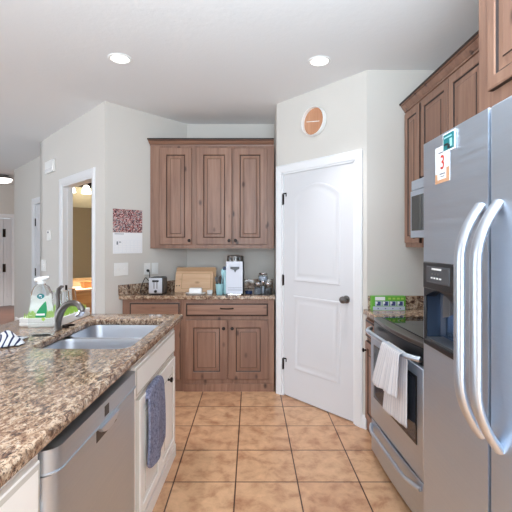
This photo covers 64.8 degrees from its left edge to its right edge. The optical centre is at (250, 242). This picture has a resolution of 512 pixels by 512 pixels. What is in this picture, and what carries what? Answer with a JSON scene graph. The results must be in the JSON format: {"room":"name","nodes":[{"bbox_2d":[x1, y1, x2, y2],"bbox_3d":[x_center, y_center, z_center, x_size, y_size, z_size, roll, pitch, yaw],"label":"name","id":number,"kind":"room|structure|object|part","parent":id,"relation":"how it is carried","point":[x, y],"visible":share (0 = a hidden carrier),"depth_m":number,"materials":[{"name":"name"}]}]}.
{"room":"kitchen","nodes":[
{"label":"kitchen","id":0,"kind":"room"},
{"bbox_2d":[0,184,13,213],"bbox_3d":[-5.472,0.050,8.913,4.500,2.700,0.111,0,0,-43],"label":"wall","id":1,"kind":"structure","parent":0,"point":[6,190],"depth_m":8.90,"materials":[{"name":"grey paint"}]},
{"bbox_2d":[0,218,10,305],"bbox_3d":[-5.540,0.424,8.817,0.518,1.928,0.060,0,0,-43],"label":"door","id":2,"kind":"structure","parent":1,"relation":"in","point":[5,224],"depth_m":8.91,"materials":[{"name":"white paint"}]},
{"bbox_3d":[-5.602,0.424,8.768,0.360,1.928,0.046,0,0,-43],"label":"panel","id":3,"kind":"part","parent":2,"relation":"part of","materials":[{"name":"white paint"}]},
{"bbox_2d":[0,214,13,305],"bbox_3d":[-5.550,0.380,8.828,0.698,2.040,0.128,0,0,-43],"label":"trim","id":4,"kind":"structure","parent":1,"relation":"attached to","point":[11,216],"depth_m":8.98,"materials":[{"name":"white wood"}]},
{"bbox_2d":[14,169,15,320],"bbox_3d":[-3.260,0.050,7.986,2.500,2.700,0.111,0,0,-43],"label":"wall","id":5,"kind":"structure","parent":0,"point":[15,169],"depth_m":7.17,"materials":[{"name":"grey paint"}]},
{"bbox_2d":[16,156,39,317],"bbox_3d":[-3.300,0.050,6.264,0.110,2.700,2.370,0,0,-43],"label":"wall","id":6,"kind":"structure","parent":0,"point":[27,175],"depth_m":6.67,"materials":[{"name":"grey paint"}]},
{"bbox_2d":[32,197,39,288],"bbox_3d":[-3.065,0.355,5.995,0.128,2.090,0.955,0,0,-43],"label":"trim","id":7,"kind":"structure","parent":6,"relation":"attached to","point":[35,201],"depth_m":6.26,"materials":[{"name":"white wood"}]},
{"bbox_2d":[35,204,39,284],"bbox_3d":[-3.079,0.399,5.993,0.052,1.978,0.788,0,0,-43],"label":"door","id":8,"kind":"structure","parent":6,"relation":"in","point":[37,219],"depth_m":6.17,"materials":[{"name":"white paint"}]},
{"bbox_2d":[40,140,42,276],"bbox_3d":[-2.590,0.050,5.232,0.243,2.700,0.110,0,0,-43],"label":"wall","id":9,"kind":"structure","parent":0,"point":[41,142],"depth_m":5.14,"materials":[{"name":"grey paint"}]},
{"bbox_2d":[40,101,104,313],"bbox_3d":[-1.986,0.050,4.477,0.110,2.700,2.038,0,0,-43],"label":"wall","id":10,"kind":"structure","parent":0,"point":[79,146],"depth_m":4.22,"materials":[{"name":"grey paint"}]},
{"bbox_2d":[41,260,45,270],"bbox_3d":[-2.607,0.283,5.060,0.014,0.138,0.185,0,0,-43],"label":"switch plate","id":11,"kind":"object","parent":10,"relation":"attached to","point":[43,262],"visible":1,"depth_m":5.06,"materials":[{"name":"white plastic"}]},
{"bbox_2d":[47,230,50,240],"bbox_3d":[-2.450,-0.094,4.884,0.022,0.127,0.118,0,0,-43],"label":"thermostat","id":12,"kind":"object","parent":10,"relation":"attached to","point":[48,231],"visible":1,"depth_m":4.86,"materials":[{"name":"white plastic"}]},
{"bbox_2d":[45,159,54,173],"bbox_3d":[-2.412,-0.914,4.833,0.034,0.144,0.308,0,0,-43],"label":"door chime","id":13,"kind":"object","parent":10,"relation":"attached to","point":[49,165],"visible":1,"depth_m":4.79,"materials":[{"name":"white plastic"}]},
{"bbox_2d":[59,167,94,313],"bbox_3d":[-1.803,0.338,4.264,0.128,2.125,1.034,0,0,-43],"label":"door frame","id":14,"kind":"structure","parent":10,"relation":"attached to","point":[66,185],"depth_m":4.55,"materials":[{"name":"white wood"}]},
{"bbox_2d":[73,187,91,285],"bbox_3d":[-1.739,0.050,5.988,2.300,2.700,0.100,0,0,-43],"label":"wall","id":15,"kind":"structure","parent":0,"point":[80,200],"depth_m":5.41,"materials":[{"name":"beige paint"}]},
{"bbox_2d":[73,207,91,277],"bbox_3d":[-2.176,-0.003,5.509,0.968,0.945,0.010,0,0,-43],"label":"mirror","id":16,"kind":"object","parent":15,"relation":"attached to","point":[82,217],"visible":0.29,"depth_m":5.42,"materials":[{"name":"brown mirror"}]},
{"bbox_2d":[73,183,91,193],"bbox_3d":[-2.204,-0.743,5.367,0.600,0.175,0.180,0,0,-43],"label":"vanity light","id":17,"kind":"object","parent":15,"relation":"attached to","point":[86,188],"visible":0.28,"depth_m":5.32,"materials":[{"name":"white glass"}]},
{"bbox_3d":[-2.185,-0.710,5.347,0.124,0.110,0.124,0,0,-43],"label":"lamp shade","id":18,"kind":"part","parent":17,"relation":"part of","materials":[{"name":"white glass"}]},
{"bbox_2d":[105,101,186,313],"bbox_3d":[-1.060,0.050,4.086,0.110,2.700,0.961,0,0,41],"label":"wall","id":19,"kind":"structure","parent":0,"point":[127,130],"depth_m":3.90,"materials":[{"name":"grey paint"}]},
{"bbox_2d":[114,263,127,275],"bbox_3d":[-1.224,0.248,3.808,0.013,0.123,0.146,0,0,41],"label":"switch plate","id":20,"kind":"object","parent":19,"relation":"attached to","point":[120,269],"visible":1,"depth_m":3.80,"materials":[{"name":"white plastic"}]},
{"bbox_2d":[113,209,141,253],"bbox_3d":[-1.179,-0.110,3.864,0.006,0.421,0.314,0,0,41],"label":"calendar","id":21,"kind":"object","parent":19,"relation":"attached to","point":[124,220],"visible":1,"depth_m":3.86,"materials":[{"name":"white paper"}]},
{"bbox_2d":[144,263,149,274],"bbox_3d":[-1.036,0.258,4.024,0.008,0.115,0.075,0,0,42],"label":"outlet","id":22,"kind":"object","parent":19,"relation":"attached to","point":[146,265],"visible":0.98,"depth_m":4.01,"materials":[{"name":"white plastic"}]},
{"bbox_2d":[151,263,157,273],"bbox_3d":[-0.975,0.258,4.091,0.010,0.115,0.081,0,0,42],"label":"switch plate","id":23,"kind":"object","parent":19,"relation":"attached to","point":[154,266],"visible":1,"depth_m":4.08,"materials":[{"name":"white plastic"}]},
{"bbox_2d":[0,305,411,511],"bbox_3d":[-2.750,1.447,3.650,8.900,0.106,15.700,0,0,0],"label":"floor","id":24,"kind":"structure","parent":0,"point":[236,451],"depth_m":2.59,"materials":[{"name":"tile"}]},
{"bbox_2d":[0,454,39,511],"bbox_3d":[-0.863,0.966,0.622,0.671,0.868,0.905,0,0,2],"label":"base cabinet","id":25,"kind":"object","parent":24,"relation":"on","point":[21,493],"visible":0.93,"depth_m":0.97,"materials":[{"name":"white paint"}]},
{"bbox_2d":[0,314,182,487],"bbox_3d":[-1.037,0.513,1.372,1.032,0.037,2.912,0,0,2],"label":"countertop","id":26,"kind":"structure","parent":25,"relation":"on","point":[42,391],"depth_m":1.47,"materials":[{"name":"stone"}]},
{"bbox_2d":[0,330,28,347],"bbox_3d":[-1.235,0.461,1.965,0.247,0.060,0.196,0,0,-18],"label":"cloth","id":27,"kind":"object","parent":26,"relation":"on","point":[8,338],"visible":1,"depth_m":1.93,"materials":[{"name":"white fabric"}]},
{"bbox_2d":[28,276,54,336],"bbox_3d":[-1.125,0.334,2.165,0.140,0.321,0.087,0,0,0],"label":"soap bottle","id":28,"kind":"object","parent":26,"relation":"on","point":[41,314],"visible":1,"depth_m":2.13,"materials":[{"name":"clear plastic"}]},
{"bbox_2d":[19,304,89,326],"bbox_3d":[-1.239,0.452,2.578,0.250,0.086,0.420,0,0,3],"label":"drying rack","id":29,"kind":"object","parent":26,"relation":"on","point":[69,316],"visible":0.22,"depth_m":2.51,"materials":[{"name":"white plastic"}]},
{"bbox_2d":[52,291,61,310],"bbox_3d":[-1.203,0.360,2.496,0.064,0.125,0.064,0,0,0],"label":"drinking glass","id":30,"kind":"object","parent":29,"relation":"on","point":[53,292],"visible":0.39,"depth_m":2.47,"materials":[{"name":"white"}]},
{"bbox_2d":[61,291,69,308],"bbox_3d":[-1.194,0.365,2.586,0.060,0.115,0.060,0,0,0],"label":"drinking glass","id":31,"kind":"object","parent":29,"relation":"on","point":[65,294],"visible":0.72,"depth_m":2.56,"materials":[{"name":"white"}]},
{"bbox_2d":[67,288,75,306],"bbox_3d":[-1.194,0.363,2.676,0.064,0.120,0.064,0,0,0],"label":"drinking glass","id":32,"kind":"object","parent":29,"relation":"on","point":[72,292],"visible":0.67,"depth_m":2.66,"materials":[{"name":"white"}]},
{"bbox_2d":[62,324,74,327],"bbox_3d":[-1.067,0.483,2.360,0.076,0.024,0.039,0,0,0],"label":"soap pump","id":33,"kind":"object","parent":26,"relation":"on","point":[64,325],"visible":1,"depth_m":2.35,"materials":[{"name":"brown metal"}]},
{"bbox_2d":[55,285,84,330],"bbox_3d":[-1.034,0.369,2.282,0.221,0.253,0.063,0,0,9],"label":"faucet","id":34,"kind":"object","parent":26,"relation":"on","point":[60,310],"visible":0.8,"depth_m":2.27,"materials":[{"name":"silver metal"}]},
{"bbox_3d":[-1.099,0.334,2.308,0.053,0.184,0.030,0,0,0],"label":"lever","id":35,"kind":"part","parent":34,"relation":"part of","materials":[{"name":"silver metal"}]},
{"bbox_3d":[-1.028,0.400,2.277,0.207,0.158,0.046,0,0,13],"label":"spout","id":36,"kind":"part","parent":34,"relation":"part of","materials":[{"name":"silver metal"}]},
{"bbox_2d":[42,325,158,348],"bbox_3d":[-0.802,0.628,2.251,0.502,0.192,0.747,0,0,2],"label":"sink","id":37,"kind":"object","parent":26,"relation":"in","point":[95,336],"visible":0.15,"depth_m":2.29,"materials":[{"name":"silver metal"}]},
{"bbox_3d":[-0.809,0.618,2.062,0.502,0.172,0.370,0,0,2],"label":"bowl","id":38,"kind":"part","parent":37,"relation":"part of","materials":[{"name":"silver metal"}]},
{"bbox_3d":[-0.796,0.628,2.439,0.502,0.192,0.370,0,0,2],"label":"bowl","id":39,"kind":"part","parent":37,"relation":"part of","materials":[{"name":"silver metal"}]},
{"bbox_2d":[73,286,91,313],"bbox_3d":[-2.029,0.988,5.353,0.983,0.825,0.438,0,0,-43],"label":"vanity","id":40,"kind":"object","parent":24,"relation":"on","point":[83,295],"visible":0.02,"depth_m":5.04,"materials":[{"name":"brown wood"}]},
{"bbox_3d":[-2.088,0.700,5.014,0.348,0.160,0.020,0,0,-43],"label":"drawer","id":41,"kind":"part","parent":40,"relation":"part of","materials":[{"name":"brown wood"}]},
{"bbox_2d":[80,281,91,287],"bbox_3d":[-2.096,0.536,5.251,0.220,0.075,0.140,0,0,-43],"label":"basket","id":42,"kind":"object","parent":40,"relation":"on","point":[84,284],"visible":0.49,"depth_m":5.18,"materials":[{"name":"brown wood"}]},
{"bbox_2d":[38,371,135,511],"bbox_3d":[-0.818,0.973,1.438,0.626,0.855,0.692,0,0,2],"label":"dishwasher","id":43,"kind":"object","parent":24,"relation":"on","point":[88,466],"visible":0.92,"depth_m":1.36,"materials":[{"name":"silver metal"}]},
{"bbox_3d":[-0.512,0.647,1.453,0.016,0.036,0.170,0,0,2],"label":"handle","id":44,"kind":"part","parent":43,"relation":"part of","materials":[{"name":"silver metal"}]},
{"bbox_2d":[61,328,175,511],"bbox_3d":[-0.807,0.966,2.233,0.671,0.868,0.879,0,0,2],"label":"base cabinet","id":45,"kind":"object","parent":24,"relation":"on","point":[160,359],"visible":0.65,"depth_m":2.06,"materials":[{"name":"white paint"}]},
{"bbox_3d":[-0.518,1.009,2.052,0.022,0.562,0.367,0,0,2],"label":"door","id":46,"kind":"part","parent":45,"relation":"part of","materials":[{"name":"white paint"}]},
{"bbox_3d":[-0.513,0.631,2.203,0.022,0.138,0.790,0,0,2],"label":"drawer","id":47,"kind":"part","parent":45,"relation":"part of","materials":[{"name":"white paint"}]},
{"bbox_2d":[145,375,165,467],"bbox_3d":[-0.491,0.910,2.083,0.048,0.401,0.300,0,0,2],"label":"hand towel","id":48,"kind":"object","parent":45,"relation":"hanging from","point":[155,391],"visible":0.99,"depth_m":2.02,"materials":[{"name":"blue fabric"}]},
{"bbox_3d":[-0.505,1.009,2.421,0.022,0.562,0.355,0,0,2],"label":"door","id":49,"kind":"part","parent":45,"relation":"part of","materials":[{"name":"white paint"}]},
{"bbox_2d":[122,300,183,390],"bbox_3d":[-0.924,0.966,4.064,0.582,0.868,0.611,0,0,0],"label":"base cabinet","id":50,"kind":"object","parent":24,"relation":"on","point":[128,306],"visible":0.14,"depth_m":3.79,"materials":[{"name":"brown wood"}]},
{"bbox_3d":[-0.906,0.627,3.799,0.477,0.135,0.022,0,0,0],"label":"drawer","id":51,"kind":"part","parent":50,"relation":"part of","materials":[{"name":"brown wood"}]},
{"bbox_3d":[-0.906,1.005,3.799,0.477,0.560,0.022,0,0,0],"label":"door","id":52,"kind":"part","parent":50,"relation":"part of","materials":[{"name":"brown wood"}]},
{"bbox_2d":[184,300,273,391],"bbox_3d":[-0.207,0.966,4.071,0.851,0.868,0.638,0,0,0],"label":"base cabinet","id":53,"kind":"object","parent":24,"relation":"on","point":[229,344],"visible":0.99,"depth_m":3.79,"materials":[{"name":"brown wood"}]},
{"bbox_2d":[119,288,274,299],"bbox_3d":[-0.502,0.513,4.094,1.481,0.037,0.618,0,0,0],"label":"countertop","id":54,"kind":"structure","parent":53,"relation":"on","point":[171,294],"depth_m":3.79,"materials":[{"name":"stone"}]},
{"bbox_2d":[140,269,166,294],"bbox_3d":[-0.950,0.380,3.919,0.229,0.234,0.224,0,0,0],"label":"toaster","id":55,"kind":"object","parent":54,"relation":"on","point":[157,284],"visible":1,"depth_m":3.82,"materials":[{"name":"grey plastic"}]},
{"bbox_3d":[-1.019,0.380,3.934,0.092,0.234,0.195,0,0,0],"label":"power cord","id":56,"kind":"part","parent":55,"relation":"part of","materials":[{"name":"black rubber"}]},
{"bbox_3d":[-0.907,0.407,3.828,0.128,0.148,0.012,0,0,0],"label":"panel","id":57,"kind":"part","parent":55,"relation":"part of","materials":[{"name":"silver metal"}]},
{"bbox_2d":[174,271,212,291],"bbox_3d":[-0.584,0.398,4.139,0.388,0.207,0.105,0,0,0],"label":"cutting board","id":58,"kind":"object","parent":54,"relation":"on","point":[184,280],"visible":0.87,"depth_m":4.13,"materials":[{"name":"brown wood"}]},
{"bbox_2d":[176,267,215,290],"bbox_3d":[-0.571,0.378,4.184,0.416,0.246,0.116,0,0,0],"label":"cutting board","id":59,"kind":"object","parent":54,"relation":"on","point":[213,269],"visible":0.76,"depth_m":4.22,"materials":[{"name":"brown wood"}]},
{"bbox_2d":[186,287,205,294],"bbox_3d":[-0.535,0.464,3.900,0.196,0.062,0.090,0,0,0],"label":"butter dish","id":60,"kind":"object","parent":54,"relation":"on","point":[193,290],"visible":1,"depth_m":3.87,"materials":[{"name":"white ceramic"}]},
{"bbox_3d":[-0.535,0.459,3.900,0.124,0.052,0.068,0,0,0],"label":"lid","id":61,"kind":"part","parent":60,"relation":"part of","materials":[{"name":"white ceramic"}]},
{"bbox_3d":[-0.535,0.487,3.900,0.196,0.015,0.090,0,0,0],"label":"dish","id":62,"kind":"part","parent":60,"relation":"part of","materials":[{"name":"white ceramic"}]},
{"bbox_2d":[215,283,223,294],"bbox_3d":[-0.302,0.445,3.890,0.084,0.101,0.084,0,0,0],"label":"utensil crock","id":63,"kind":"object","parent":54,"relation":"on","point":[219,287],"visible":0.99,"depth_m":3.86,"materials":[{"name":"teal ceramic"}]},
{"bbox_2d":[223,255,243,294],"bbox_3d":[-0.171,0.307,3.978,0.203,0.376,0.325,0,0,0],"label":"coffee maker","id":64,"kind":"object","parent":54,"relation":"on","point":[233,272],"visible":1,"depth_m":3.84,"materials":[{"name":"white plastic"}]},
{"bbox_3d":[-0.253,0.365,3.995,0.031,0.260,0.190,0,0,0],"label":"water tank","id":65,"kind":"part","parent":64,"relation":"part of","materials":[{"name":"clear plastic"}]},
{"bbox_3d":[-0.159,0.330,3.852,0.158,0.306,0.020,0,0,0],"label":"panel","id":66,"kind":"part","parent":64,"relation":"part of","materials":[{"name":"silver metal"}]},
{"bbox_3d":[-0.154,0.151,3.989,0.160,0.064,0.263,0,0,0],"label":"lid","id":67,"kind":"part","parent":64,"relation":"part of","materials":[{"name":"silver metal"}]},
{"bbox_2d":[254,282,261,294],"bbox_3d":[0.068,0.438,3.890,0.074,0.113,0.074,0,0,0],"label":"jar","id":68,"kind":"object","parent":54,"relation":"on","point":[257,287],"visible":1,"depth_m":3.86,"materials":[{"name":"clear glass"}]},
{"bbox_2d":[259,281,266,293],"bbox_3d":[0.118,0.432,3.965,0.080,0.126,0.080,0,0,0],"label":"jar","id":69,"kind":"object","parent":54,"relation":"on","point":[262,282],"visible":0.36,"depth_m":3.93,"materials":[{"name":"clear glass"}]},
{"bbox_2d":[259,272,266,280],"bbox_3d":[0.118,0.330,3.965,0.088,0.076,0.088,0,0,0],"label":"jar","id":70,"kind":"object","parent":69,"relation":"on","point":[262,275],"visible":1,"depth_m":3.93,"materials":[{"name":"clear glass"}]},
{"bbox_2d":[264,282,271,294],"bbox_3d":[0.165,0.438,3.890,0.074,0.113,0.074,0,0,0],"label":"jar","id":71,"kind":"object","parent":54,"relation":"on","point":[268,287],"visible":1,"depth_m":3.86,"materials":[{"name":"clear glass"}]},
{"bbox_3d":[-0.417,1.005,3.799,0.395,0.560,0.022,0,0,0],"label":"door","id":72,"kind":"part","parent":53,"relation":"part of","materials":[{"name":"brown wood"}]},
{"bbox_3d":[-0.226,0.627,3.799,0.778,0.125,0.022,0,0,0],"label":"drawer","id":73,"kind":"part","parent":53,"relation":"part of","materials":[{"name":"brown wood"}]},
{"bbox_3d":[-0.025,1.005,3.799,0.377,0.560,0.022,0,0,0],"label":"door","id":74,"kind":"part","parent":53,"relation":"part of","materials":[{"name":"brown wood"}]},
{"bbox_2d":[362,316,373,434],"bbox_3d":[1.143,0.966,2.869,0.658,0.868,0.310,0,0,0],"label":"base cabinet","id":75,"kind":"object","parent":24,"relation":"on","point":[369,322],"visible":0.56,"depth_m":2.95,"materials":[{"name":"brown wood"}]},
{"bbox_3d":[0.861,1.012,2.869,0.022,0.575,0.270,0,0,0],"label":"door","id":76,"kind":"part","parent":75,"relation":"part of","materials":[{"name":"brown wood"}]},
{"bbox_3d":[0.861,0.625,2.869,0.022,0.130,0.270,0,0,0],"label":"drawer","id":77,"kind":"part","parent":75,"relation":"part of","materials":[{"name":"brown wood"}]},
{"bbox_2d":[363,309,423,319],"bbox_3d":[1.159,0.513,2.870,0.633,0.037,0.311,0,0,0],"label":"countertop","id":78,"kind":"structure","parent":75,"relation":"on","point":[409,312],"depth_m":2.83,"materials":[{"name":"stone"}]},
{"bbox_2d":[370,295,405,310],"bbox_3d":[1.010,0.443,2.976,0.245,0.105,0.047,0,0,0],"label":"carton","id":79,"kind":"object","parent":78,"relation":"on","point":[377,302],"visible":1,"depth_m":2.95,"materials":[{"name":"green cardboard"}]},
{"bbox_2d":[366,316,423,511],"bbox_3d":[1.098,0.944,2.317,0.716,0.912,0.765,0,0,-2],"label":"stove","id":80,"kind":"object","parent":24,"relation":"on","point":[399,450],"visible":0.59,"depth_m":2.17,"materials":[{"name":"grey metal"}]},
{"bbox_2d":[371,341,407,427],"bbox_3d":[0.747,0.761,2.217,0.068,0.424,0.400,0,0,-2],"label":"tea towel","id":81,"kind":"object","parent":80,"relation":"hanging from","point":[390,374],"visible":0.94,"depth_m":2.12,"materials":[{"name":"white fabric"}]},
{"bbox_3d":[0.779,0.564,2.305,0.078,0.029,0.742,0,0,-2],"label":"handle","id":82,"kind":"part","parent":80,"relation":"part of","materials":[{"name":"silver metal"}]},
{"bbox_3d":[0.788,1.195,2.306,0.063,0.024,0.715,0,0,-2],"label":"handle","id":83,"kind":"part","parent":80,"relation":"part of","materials":[{"name":"silver metal"}]},
{"bbox_3d":[0.828,0.879,2.307,0.035,0.542,0.757,0,0,-2],"label":"oven door","id":84,"kind":"part","parent":80,"relation":"part of","materials":[{"name":"silver metal"}]},
{"bbox_3d":[0.825,1.266,2.307,0.042,0.208,0.757,0,0,-2],"label":"drawer","id":85,"kind":"part","parent":80,"relation":"part of","materials":[{"name":"silver metal"}]},
{"bbox_3d":[1.130,0.504,2.318,0.652,0.022,0.765,0,0,-2],"label":"cooktop frame","id":86,"kind":"part","parent":80,"relation":"part of","materials":[{"name":"silver metal"}]},
{"bbox_2d":[382,316,423,338],"bbox_3d":[1.161,0.491,2.319,0.595,0.006,0.744,0,0,0],"label":"cooktop","id":87,"kind":"object","parent":80,"relation":"in","point":[413,326],"depth_m":2.41,"materials":[{"name":"black glass"}]},
{"bbox_2d":[423,96,511,511],"bbox_3d":[1.001,0.521,0.957,0.928,1.758,0.910,0,0,0],"label":"refrigerator","id":88,"kind":"object","parent":24,"relation":"on","point":[467,264],"visible":0.99,"depth_m":1.06,"materials":[{"name":"grey metal"}]},
{"bbox_2d":[425,288,453,304],"bbox_3d":[0.617,0.161,1.290,0.037,0.045,0.196,0,0,0],"label":"water dispenser","id":89,"kind":"object","parent":88,"relation":"attached to","point":[431,294],"depth_m":1.27,"materials":[{"name":"black plastic"}]},
{"bbox_2d":[435,146,449,184],"bbox_3d":[0.604,-0.249,1.273,0.001,0.116,0.094,0,0,0],"label":"paper note","id":90,"kind":"object","parent":88,"relation":"attached to","point":[442,161],"visible":1,"depth_m":1.28,"materials":[{"name":"white paper"}]},
{"bbox_2d":[443,128,455,153],"bbox_3d":[0.602,-0.309,1.224,0.003,0.058,0.076,0,0,0],"label":"photo","id":91,"kind":"object","parent":88,"relation":"attached to","point":[449,139],"visible":1,"depth_m":1.22,"materials":[{"name":"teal paper"}]},
{"bbox_3d":[0.576,0.203,1.060,0.077,0.618,0.039,0,0,0],"label":"handle","id":92,"kind":"part","parent":88,"relation":"part of","materials":[{"name":"silver metal"}]},
{"bbox_3d":[0.576,0.203,0.983,0.077,0.618,0.039,0,0,0],"label":"handle","id":93,"kind":"part","parent":88,"relation":"part of","materials":[{"name":"silver metal"}]},
{"bbox_3d":[0.637,0.495,0.761,0.065,1.680,0.518,0,0,0],"label":"fridge door","id":94,"kind":"part","parent":88,"relation":"part of","materials":[{"name":"silver metal"}]},
{"bbox_2d":[187,124,273,290],"bbox_3d":[-0.168,0.050,4.465,1.065,2.700,0.110,0,0,0],"label":"wall","id":95,"kind":"structure","parent":0,"point":[256,260],"depth_m":4.41,"materials":[{"name":"grey paint"}]},
{"bbox_2d":[150,146,194,247],"bbox_3d":[-0.787,-0.460,4.202,0.449,1.030,0.406,0,0,0],"label":"upper cabinet","id":96,"kind":"object","parent":95,"relation":"attached to","point":[172,168],"visible":0.99,"depth_m":4.03,"materials":[{"name":"brown wood"}]},
{"bbox_3d":[-0.755,-0.469,4.039,0.324,0.967,0.022,0,0,0],"label":"door","id":97,"kind":"part","parent":96,"relation":"part of","materials":[{"name":"brown wood"}]},
{"bbox_2d":[118,279,272,295],"bbox_3d":[-0.572,0.445,4.256,1.609,0.100,0.378,0,0,-23],"label":"backsplash","id":98,"kind":"structure","parent":95,"relation":"attached to","point":[127,289],"depth_m":3.98,"materials":[{"name":"stone"}]},
{"bbox_2d":[195,146,273,247],"bbox_3d":[-0.166,-0.460,4.202,0.795,1.030,0.406,0,0,0],"label":"upper cabinet","id":99,"kind":"object","parent":95,"relation":"attached to","point":[234,185],"visible":1,"depth_m":4.03,"materials":[{"name":"brown wood"}]},
{"bbox_2d":[147,138,273,145],"bbox_3d":[-0.402,-1.009,4.051,1.261,0.068,0.098,0,0,0],"label":"crown molding","id":100,"kind":"structure","parent":99,"relation":"attached to","point":[152,141],"depth_m":4.02,"materials":[{"name":"brown wood"}]},
{"bbox_3d":[-0.369,-0.469,4.039,0.352,0.967,0.022,0,0,0],"label":"door","id":101,"kind":"part","parent":99,"relation":"part of","materials":[{"name":"brown wood"}]},
{"bbox_3d":[-0.009,-0.469,4.039,0.343,0.967,0.022,0,0,0],"label":"door","id":102,"kind":"part","parent":99,"relation":"part of","materials":[{"name":"brown wood"}]},
{"bbox_2d":[0,0,478,184],"bbox_3d":[-2.750,-1.350,3.650,8.900,0.100,15.700,0,0,0],"label":"ceiling","id":103,"kind":"structure","parent":0,"point":[194,61],"depth_m":2.75,"materials":[{"name":"white paint"}]},
{"bbox_2d":[0,174,12,183],"bbox_3d":[-4.748,-1.220,7.700,0.360,0.160,0.360,0,0,0],"label":"light","id":104,"kind":"object","parent":103,"relation":"in","point":[4,178],"visible":1,"depth_m":7.62,"materials":[{"name":"white glass"}]},
{"bbox_3d":[-4.748,-1.185,7.700,0.336,0.090,0.336,0,0,0],"label":"lamp shade","id":105,"kind":"part","parent":104,"relation":"part of","materials":[{"name":"white glass"}]},
{"bbox_2d":[108,53,131,63],"bbox_3d":[-0.923,-1.296,2.840,0.166,0.008,0.166,0,0,0],"label":"recessed light","id":106,"kind":"object","parent":103,"relation":"in","point":[119,58],"visible":1,"depth_m":2.83,"materials":[{"name":"white plastic"}]},
{"bbox_2d":[308,56,330,66],"bbox_3d":[0.489,-1.296,2.879,0.166,0.008,0.166,0,0,0],"label":"recessed light","id":107,"kind":"object","parent":103,"relation":"in","point":[317,61],"visible":1,"depth_m":2.87,"materials":[{"name":"white plastic"}]},
{"bbox_2d":[274,105,276,381],"bbox_3d":[0.302,0.050,4.089,0.110,2.700,0.640,0,0,1],"label":"wall","id":108,"kind":"structure","parent":0,"point":[275,123],"depth_m":4.06,"materials":[{"name":"grey paint"}]},
{"bbox_2d":[277,70,366,414],"bbox_3d":[0.598,0.050,3.436,0.110,2.700,0.973,0,0,-40],"label":"wall","id":109,"kind":"structure","parent":0,"point":[344,101],"depth_m":3.27,"materials":[{"name":"grey paint"}]},
{"bbox_2d":[301,106,325,135],"bbox_3d":[0.528,-1.025,3.396,0.046,0.244,0.244,0,0,-40],"label":"clock","id":110,"kind":"object","parent":109,"relation":"attached to","point":[313,122],"visible":1,"depth_m":3.40,"materials":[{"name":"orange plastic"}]},
{"bbox_2d":[282,163,352,420],"bbox_3d":[0.532,0.382,3.413,0.101,2.013,0.776,0,0,-40],"label":"door","id":111,"kind":"structure","parent":109,"relation":"in","point":[317,279],"depth_m":3.39,"materials":[{"name":"white paint"}]},
{"bbox_3d":[0.729,0.445,3.156,0.066,0.062,0.062,0,0,-40],"label":"knob","id":112,"kind":"part","parent":111,"relation":"part of","materials":[{"name":"silver metal"}]},
{"bbox_2d":[276,149,362,427],"bbox_3d":[0.580,0.344,3.443,0.128,2.113,0.936,0,0,-40],"label":"trim","id":113,"kind":"structure","parent":109,"relation":"attached to","point":[355,157],"depth_m":3.11,"materials":[{"name":"white wood"}]},
{"bbox_2d":[362,415,366,429],"bbox_3d":[0.855,1.350,3.039,0.014,0.100,0.036,0,0,-41],"label":"baseboard","id":114,"kind":"structure","parent":109,"relation":"attached to","point":[364,420],"depth_m":3.03,"materials":[{"name":"white wood"}]},
{"bbox_2d":[367,70,434,308],"bbox_3d":[1.176,0.050,3.085,0.608,2.700,0.110,0,0,0],"label":"wall","id":115,"kind":"structure","parent":0,"point":[393,268],"depth_m":3.03,"materials":[{"name":"grey paint"}]},
{"bbox_2d":[368,296,423,308],"bbox_3d":[1.175,0.445,3.016,0.599,0.100,0.020,0,0,0],"label":"backsplash","id":116,"kind":"structure","parent":115,"relation":"attached to","point":[412,302],"depth_m":3.01,"materials":[{"name":"stone"}]},
{"bbox_3d":[1.535,0.050,-0.530,0.110,2.700,7.340,0,0,0],"label":"wall","id":117,"kind":"structure","parent":0,"visible":0},
{"bbox_2d":[405,99,423,246],"bbox_3d":[1.292,-0.472,2.873,0.366,1.005,0.303,0,0,0],"label":"upper cabinet","id":118,"kind":"object","parent":117,"relation":"attached to","point":[413,116],"visible":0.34,"depth_m":2.86,"materials":[{"name":"brown wood"}]},
{"bbox_2d":[421,52,478,176],"bbox_3d":[1.292,-0.695,2.331,0.366,0.560,0.778,0,0,0],"label":"upper cabinet","id":119,"kind":"object","parent":117,"relation":"attached to","point":[455,100],"visible":0.2,"depth_m":2.29,"materials":[{"name":"brown wood"}]},
{"bbox_2d":[411,177,423,237],"bbox_3d":[1.253,-0.224,2.334,0.444,0.378,0.755,0,0,0],"label":"microwave","id":120,"kind":"object","parent":119,"relation":"attached to","point":[417,194],"visible":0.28,"depth_m":2.59,"materials":[{"name":"silver metal"}]},
{"bbox_3d":[1.149,-0.699,2.521,0.022,0.508,0.374,0,0,0],"label":"door","id":121,"kind":"part","parent":119,"relation":"part of","materials":[{"name":"brown wood"}]},
{"bbox_2d":[399,30,478,112],"bbox_3d":[1.136,-1.009,2.250,0.048,0.068,1.550,0,0,0],"label":"crown molding","id":122,"kind":"structure","parent":119,"relation":"attached to","point":[470,47],"depth_m":2.36,"materials":[{"name":"brown wood"}]},
{"bbox_3d":[1.149,-0.699,2.139,0.022,0.508,0.374,0,0,0],"label":"door","id":123,"kind":"part","parent":119,"relation":"part of","materials":[{"name":"brown wood"}]},
{"bbox_2d":[479,0,511,112],"bbox_3d":[1.127,-0.715,0.982,0.691,0.650,0.980,0,0,0],"label":"upper cabinet","id":124,"kind":"object","parent":117,"relation":"attached to","point":[495,16],"visible":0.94,"depth_m":1.35,"materials":[{"name":"brown wood"}]},
{"bbox_3d":[0.821,-0.760,1.185,0.022,0.480,0.397,0,0,0],"label":"door","id":125,"kind":"part","parent":124,"relation":"part of","materials":[{"name":"brown wood"}]}
]}

